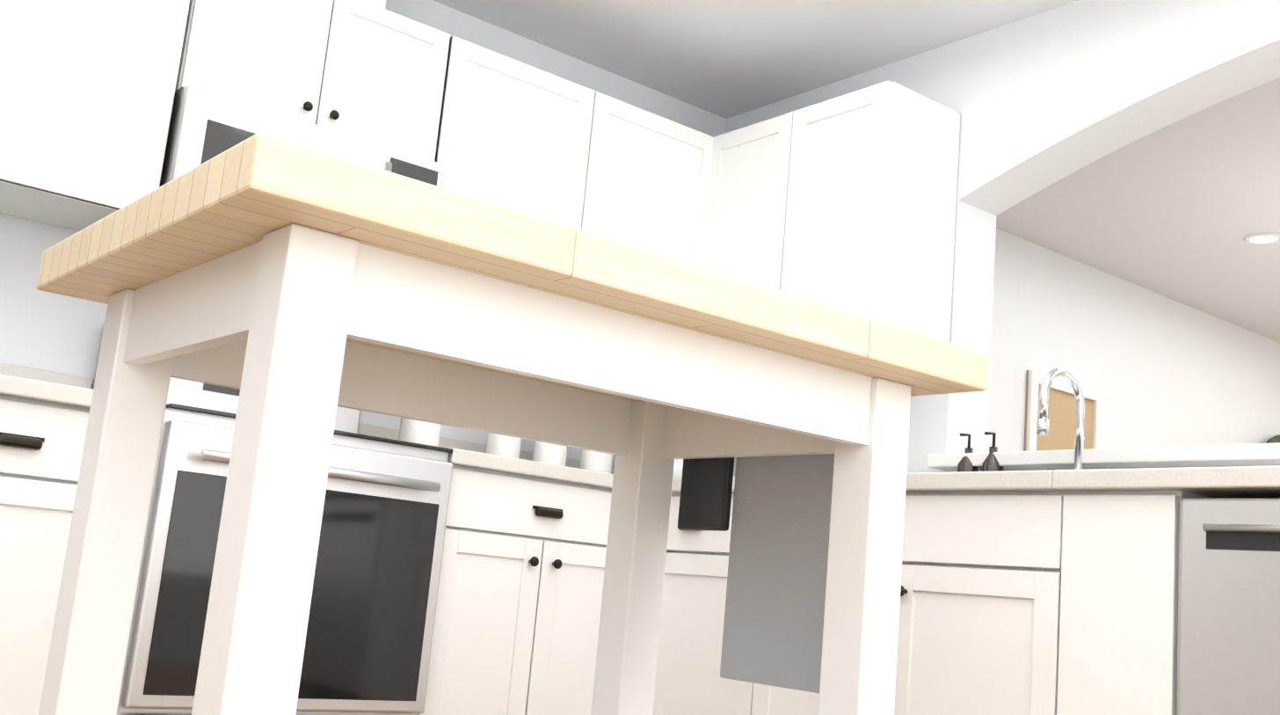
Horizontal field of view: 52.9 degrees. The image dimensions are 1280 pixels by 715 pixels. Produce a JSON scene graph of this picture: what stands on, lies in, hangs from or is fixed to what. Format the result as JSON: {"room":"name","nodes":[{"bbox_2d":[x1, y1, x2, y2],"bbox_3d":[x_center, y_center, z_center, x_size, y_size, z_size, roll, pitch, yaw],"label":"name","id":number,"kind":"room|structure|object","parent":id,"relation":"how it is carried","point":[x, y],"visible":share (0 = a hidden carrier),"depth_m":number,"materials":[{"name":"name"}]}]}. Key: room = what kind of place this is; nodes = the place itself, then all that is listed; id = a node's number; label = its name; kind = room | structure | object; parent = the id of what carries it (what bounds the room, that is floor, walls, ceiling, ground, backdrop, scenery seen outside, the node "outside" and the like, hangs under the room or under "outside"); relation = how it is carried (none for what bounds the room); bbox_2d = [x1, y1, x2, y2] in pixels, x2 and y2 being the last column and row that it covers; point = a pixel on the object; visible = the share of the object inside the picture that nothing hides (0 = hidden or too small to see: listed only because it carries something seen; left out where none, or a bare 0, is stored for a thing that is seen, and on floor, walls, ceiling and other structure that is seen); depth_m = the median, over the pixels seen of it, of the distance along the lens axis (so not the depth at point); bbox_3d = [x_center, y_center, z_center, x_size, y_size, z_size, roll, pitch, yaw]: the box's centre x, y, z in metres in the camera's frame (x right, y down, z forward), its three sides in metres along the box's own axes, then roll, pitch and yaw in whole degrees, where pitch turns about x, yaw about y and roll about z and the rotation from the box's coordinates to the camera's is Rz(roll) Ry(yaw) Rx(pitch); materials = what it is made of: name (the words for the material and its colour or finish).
{"room":"kitchen","nodes":[
{"label":"kitchen","id":0,"kind":"room"},
{"bbox_2d":[363,0,386,8],"bbox_3d":[-0.978,-1.159,3.832,0.360,0.258,0.300,13,-13,-37],"label":"wall","id":1,"kind":"structure","parent":0,"point":[381,3],"depth_m":3.79,"materials":[{"name":"white paint"}]},
{"bbox_2d":[0,0,1279,465],"bbox_3d":[2.132,0.732,6.441,15.550,2.460,0.150,13,-13,-37],"label":"wall","id":2,"kind":"structure","parent":0,"point":[1157,369],"depth_m":6.36,"materials":[{"name":"white paint"}]},
{"bbox_2d":[0,0,189,231],"bbox_3d":[-1.742,-0.829,3.120,1.147,0.780,0.378,13,-13,-37],"label":"upper cabinet","id":3,"kind":"object","parent":2,"relation":"attached to","point":[87,90],"visible":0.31,"depth_m":3.21,"materials":[{"name":"white wood"}]},
{"bbox_2d":[174,0,450,160],"bbox_3d":[-0.982,-0.828,3.737,0.758,0.422,0.378,13,-13,-37],"label":"upper cabinet","id":4,"kind":"object","parent":2,"relation":"attached to","point":[367,70],"visible":0.62,"depth_m":3.62,"materials":[{"name":"white wood"}]},
{"bbox_2d":[159,84,443,187],"bbox_3d":[-0.997,-0.408,3.628,0.758,0.431,0.456,13,-13,-37],"label":"microwave","id":5,"kind":"object","parent":4,"relation":"attached to","point":[205,125],"visible":0.33,"depth_m":3.37,"materials":[{"name":"silver metal"}]},
{"bbox_2d":[357,422,614,472],"bbox_3d":[-0.340,0.376,4.358,1.425,0.100,0.020,13,-13,-37],"label":"backsplash","id":6,"kind":"structure","parent":2,"relation":"attached to","point":[367,429],"depth_m":4.13,"materials":[{"name":"white tile"}]},
{"bbox_2d":[434,36,712,266],"bbox_3d":[-0.276,-0.483,4.266,1.090,0.780,0.389,13,-13,-37],"label":"upper cabinet","id":7,"kind":"object","parent":2,"relation":"attached to","point":[512,134],"depth_m":4.13,"materials":[{"name":"white wood"}]},
{"bbox_2d":[1024,370,1103,450],"bbox_3d":[2.088,0.410,6.322,0.620,0.600,0.030,13,-13,-37],"label":"picture frame","id":8,"kind":"object","parent":2,"relation":"attached to","point":[1061,418],"visible":0.42,"depth_m":6.32,"materials":[{"name":"white"}]},
{"bbox_2d":[432,0,1279,342],"bbox_3d":[3.739,-0.722,4.835,15.550,0.100,4.900,13,-13,-37],"label":"ceiling","id":9,"kind":"structure","parent":0,"point":[1180,209],"depth_m":4.76,"materials":[{"name":"white paint"}]},
{"bbox_2d":[958,0,1279,215],"bbox_3d":[2.197,-0.897,2.859,0.200,0.550,3.450,13,-13,-37],"label":"arch","id":10,"kind":"object","parent":9,"relation":"attached to","point":[1052,96],"visible":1,"depth_m":3.81,"materials":[{"name":"white paint"}]},
{"bbox_2d":[1243,232,1279,244],"bbox_3d":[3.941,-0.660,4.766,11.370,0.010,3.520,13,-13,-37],"label":"recessed light","id":11,"kind":"object","parent":9,"relation":"in","point":[1262,238],"visible":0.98,"depth_m":5.92,"materials":[{"name":"white"}]},
{"bbox_2d":[724,38,996,475],"bbox_3d":[0.666,0.233,4.465,0.200,2.460,1.150,13,-13,-37],"label":"wall","id":12,"kind":"structure","parent":0,"point":[939,423],"depth_m":4.11,"materials":[{"name":"white paint"}]},
{"bbox_2d":[701,80,960,341],"bbox_3d":[0.589,-0.404,4.261,0.391,0.780,0.816,13,-13,-37],"label":"upper cabinet","id":13,"kind":"object","parent":12,"relation":"attached to","point":[847,201],"depth_m":4.02,"materials":[{"name":"white wood"}]},
{"bbox_2d":[927,442,1279,472],"bbox_3d":[1.546,0.779,3.181,0.380,1.085,1.850,13,-13,-37],"label":"ledge","id":14,"kind":"structure","parent":0,"point":[1230,454],"depth_m":3.38,"materials":[{"name":"white paint"}]},
{"bbox_2d":[906,472,945,482],"bbox_3d":[0.635,0.482,3.808,0.546,0.330,2.038,13,-13,-37],"label":"countertop","id":15,"kind":"structure","parent":14,"relation":"attached to","point":[939,478],"depth_m":2.98,"materials":[{"name":"beige stone"}]},
{"bbox_2d":[1266,434,1279,443],"bbox_3d":[3.797,0.849,7.621,0.505,0.798,0.092,13,-13,-37],"label":"wreath","id":16,"kind":"object","parent":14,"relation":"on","point":[1275,439],"visible":0.08,"depth_m":7.59,"materials":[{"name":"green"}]},
{"bbox_3d":[3.508,1.785,4.374,15.550,0.100,4.900,13,-13,-37],"label":"floor","id":17,"kind":"structure","parent":0,"visible":0},
{"bbox_2d":[0,362,93,714],"bbox_3d":[-1.773,0.428,2.783,1.151,1.030,0.648,13,-13,-37],"label":"base cabinet","id":18,"kind":"object","parent":17,"relation":"on","point":[44,416],"visible":0.4,"depth_m":2.79,"materials":[{"name":"white wood"}]},
{"bbox_2d":[93,327,452,714],"bbox_3d":[-0.997,0.529,3.346,0.758,1.175,0.719,13,-13,-37],"label":"range","id":19,"kind":"object","parent":17,"relation":"on","point":[367,648],"visible":0.42,"depth_m":3.16,"materials":[{"name":"silver metal"}]},
{"bbox_2d":[36,132,988,714],"bbox_3d":[-0.189,0.395,1.595,1.030,0.952,0.690,13,-13,-37],"label":"island table","id":20,"kind":"object","parent":17,"relation":"on","point":[296,294],"visible":1,"depth_m":1.50,"materials":[{"name":"wood"},{"name":"painted wood"}]},
{"bbox_2d":[417,454,612,714],"bbox_3d":[-0.476,0.805,3.790,0.675,0.890,0.656,13,-13,-37],"label":"base cabinet","id":21,"kind":"object","parent":17,"relation":"on","point":[520,598],"depth_m":3.55,"materials":[{"name":"white wood"}]},
{"bbox_2d":[446,447,613,482],"bbox_3d":[-0.152,0.418,4.105,1.425,0.040,0.641,13,-13,-37],"label":"countertop","id":22,"kind":"structure","parent":21,"relation":"on","point":[460,452],"depth_m":3.59,"materials":[{"name":"beige stone"}]},
{"bbox_2d":[398,417,441,446],"bbox_3d":[-0.648,0.117,3.868,0.175,0.372,0.139,13,-13,-37],"label":"utensil crock","id":23,"kind":"object","parent":22,"relation":"on","point":[419,432],"visible":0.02,"depth_m":3.80,"materials":[{"name":"white ceramic"}]},
{"bbox_2d":[485,432,521,458],"bbox_3d":[-0.426,0.216,4.065,0.110,0.291,0.108,13,-13,-37],"label":"canister","id":24,"kind":"object","parent":22,"relation":"on","point":[503,445],"depth_m":4.01,"materials":[{"name":"white ceramic"}]},
{"bbox_2d":[531,440,567,465],"bbox_3d":[-0.288,0.258,4.173,0.110,0.271,0.108,13,-13,-37],"label":"canister","id":25,"kind":"object","parent":22,"relation":"on","point":[549,453],"visible":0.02,"depth_m":4.12,"materials":[{"name":"white ceramic"}]},
{"bbox_2d":[579,449,613,473],"bbox_3d":[-0.142,0.303,4.287,0.110,0.251,0.108,13,-13,-37],"label":"canister","id":26,"kind":"object","parent":22,"relation":"on","point":[595,461],"visible":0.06,"depth_m":4.23,"materials":[{"name":"white ceramic"}]},
{"bbox_2d":[672,458,683,477],"bbox_3d":[0.116,0.319,4.464,0.220,0.330,0.286,13,-13,-37],"label":"canister","id":27,"kind":"object","parent":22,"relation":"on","point":[678,465],"depth_m":4.37,"materials":[{"name":"white plastic"}]},
{"bbox_2d":[672,475,734,482],"bbox_3d":[0.491,0.423,3.808,0.791,0.040,0.625,13,-13,-37],"label":"countertop","id":28,"kind":"structure","parent":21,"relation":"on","point":[674,479],"depth_m":3.67,"materials":[{"name":"beige stone"}]},
{"bbox_2d":[652,482,769,714],"bbox_3d":[0.417,0.880,3.752,0.806,0.890,0.630,13,-13,-37],"label":"base cabinet","id":29,"kind":"object","parent":17,"relation":"on","point":[688,680],"depth_m":3.54,"materials":[{"name":"white wood"}]},
{"bbox_2d":[765,482,1025,714],"bbox_3d":[0.853,0.827,3.247,0.766,0.890,0.951,13,-13,-37],"label":"base cabinet","id":30,"kind":"object","parent":17,"relation":"on","point":[960,638],"depth_m":2.88,"materials":[{"name":"white wood"}]},
{"bbox_2d":[957,433,979,472],"bbox_3d":[0.959,0.329,3.768,0.072,0.213,0.060,13,-13,-37],"label":"soap bottle","id":31,"kind":"object","parent":30,"relation":"on","point":[964,463],"visible":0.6,"depth_m":3.76,"materials":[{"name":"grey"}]},
{"bbox_2d":[981,431,1003,471],"bbox_3d":[1.012,0.320,3.696,0.072,0.213,0.060,13,-13,-37],"label":"soap bottle","id":32,"kind":"object","parent":30,"relation":"on","point":[990,462],"visible":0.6,"depth_m":3.69,"materials":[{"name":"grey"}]},
{"bbox_2d":[1036,366,1084,470],"bbox_3d":[1.109,0.210,3.474,0.214,0.366,0.131,13,-13,-37],"label":"faucet","id":33,"kind":"object","parent":30,"relation":"on","point":[1043,424],"visible":0.62,"depth_m":3.47,"materials":[{"name":"silver metal"}]},
{"bbox_2d":[1018,482,1215,714],"bbox_3d":[1.212,0.779,2.804,0.766,0.890,0.315,13,-13,-37],"label":"base cabinet","id":34,"kind":"object","parent":17,"relation":"on","point":[1040,592],"depth_m":2.61,"materials":[{"name":"white wood"}]},
{"bbox_2d":[1050,465,1279,497],"bbox_3d":[1.470,0.291,2.603,0.791,0.040,0.932,13,-13,-37],"label":"countertop","id":35,"kind":"structure","parent":34,"relation":"on","point":[1234,481],"depth_m":2.52,"materials":[{"name":"beige stone"}]},
{"bbox_2d":[1178,497,1279,714],"bbox_3d":[1.442,0.734,2.399,0.648,0.874,0.592,13,-13,-37],"label":"dishwasher","id":36,"kind":"object","parent":17,"relation":"on","point":[1229,636],"visible":0.98,"depth_m":2.40,"materials":[{"name":"silver metal"}]}
]}

